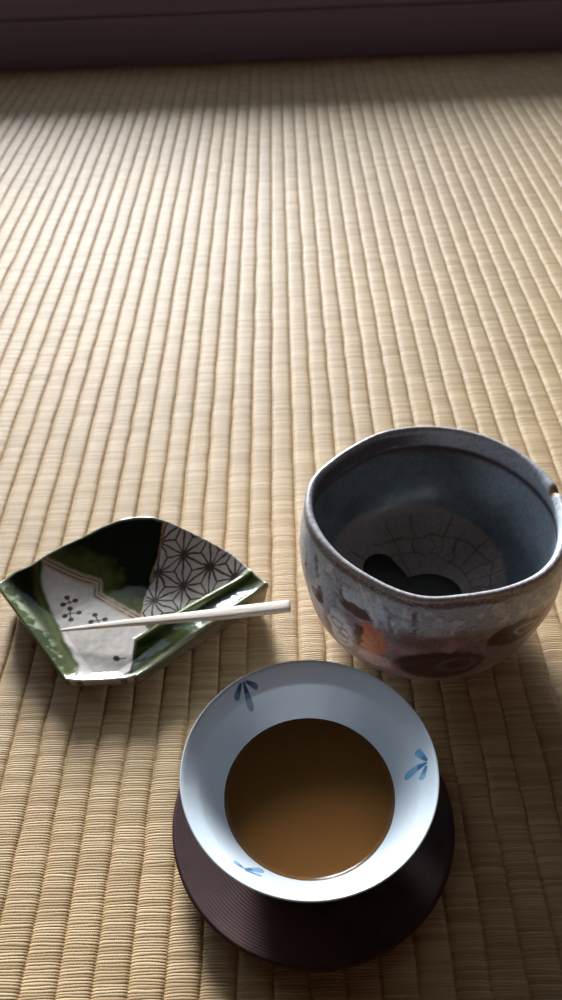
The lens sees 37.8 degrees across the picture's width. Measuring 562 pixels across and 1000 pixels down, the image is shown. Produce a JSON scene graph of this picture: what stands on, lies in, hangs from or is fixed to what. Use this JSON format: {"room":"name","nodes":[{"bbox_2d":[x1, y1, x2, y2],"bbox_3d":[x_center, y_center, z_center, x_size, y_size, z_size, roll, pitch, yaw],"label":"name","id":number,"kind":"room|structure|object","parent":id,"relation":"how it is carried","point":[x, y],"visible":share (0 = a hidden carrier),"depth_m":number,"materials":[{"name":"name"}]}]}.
{"room":"japanese tatami room","nodes":[
{"label":"japanese tatami room","id":0,"kind":"room"},
{"bbox_2d":[0,48,561,999],"bbox_3d":[-0.381,0.320,0.163,3.800,0.002,2.600,-2,44,1],"label":"floor","id":1,"kind":"structure","parent":0,"point":[219,281],"depth_m":0.55,"materials":[{"name":"beige wicker"}]},
{"bbox_2d":[0,517,268,687],"bbox_3d":[-0.076,0.046,0.416,0.105,0.024,0.092,-31,50,-26],"label":"plate","id":2,"kind":"object","parent":1,"relation":"on","point":[133,567],"visible":1,"depth_m":0.42,"materials":[{"name":"ceramic"}]},
{"bbox_2d":[60,600,290,631],"bbox_3d":[-0.051,0.056,0.396,0.113,0.014,0.006,-2,44,1],"label":"pick","id":3,"kind":"object","parent":2,"relation":"on","point":[276,607],"visible":1,"depth_m":0.39,"materials":[{"name":"beige wood"}]},
{"bbox_2d":[172,772,454,971],"bbox_3d":[0.013,0.131,0.333,0.113,0.010,0.113,-2,44,1],"label":"coaster","id":4,"kind":"object","parent":1,"relation":"on","point":[356,930],"visible":0.28,"depth_m":0.31,"materials":[{"name":"brown wood"}]},
{"bbox_2d":[180,660,438,902],"bbox_3d":[0.011,0.115,0.316,0.094,0.048,0.094,-32,51,-27],"label":"teacup","id":5,"kind":"object","parent":4,"relation":"on","point":[266,697],"visible":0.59,"depth_m":0.31,"materials":[{"name":"ceramic"}]},
{"bbox_2d":[224,718,394,880],"bbox_3d":[0.011,0.119,0.319,0.066,0.018,0.066,-2,44,1],"label":"tea","id":6,"kind":"object","parent":5,"relation":"in","point":[306,799],"visible":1,"depth_m":0.31,"materials":[{"name":"brown liquid"}]},
{"bbox_2d":[299,426,561,680],"bbox_3d":[0.069,0.029,0.390,0.120,0.076,0.117,-2,44,1],"label":"bowl","id":7,"kind":"object","parent":1,"relation":"on","point":[470,509],"visible":0.98,"depth_m":0.39,"materials":[{"name":"ceramic"}]},
{"bbox_2d":[364,554,461,595],"bbox_3d":[0.064,0.043,0.405,0.051,0.005,0.028,17,47,20],"label":"tea dregs","id":8,"kind":"object","parent":7,"relation":"in","point":[382,567],"visible":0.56,"depth_m":0.41,"materials":[{"name":"black liquid"}]},
{"bbox_2d":[0,0,561,70],"bbox_3d":[-0.394,-0.645,1.131,3.799,0.118,0.140,-2,44,1],"label":"trim","id":9,"kind":"structure","parent":0,"point":[34,34],"depth_m":1.07,"materials":[{"name":"brown wood"}]}
]}

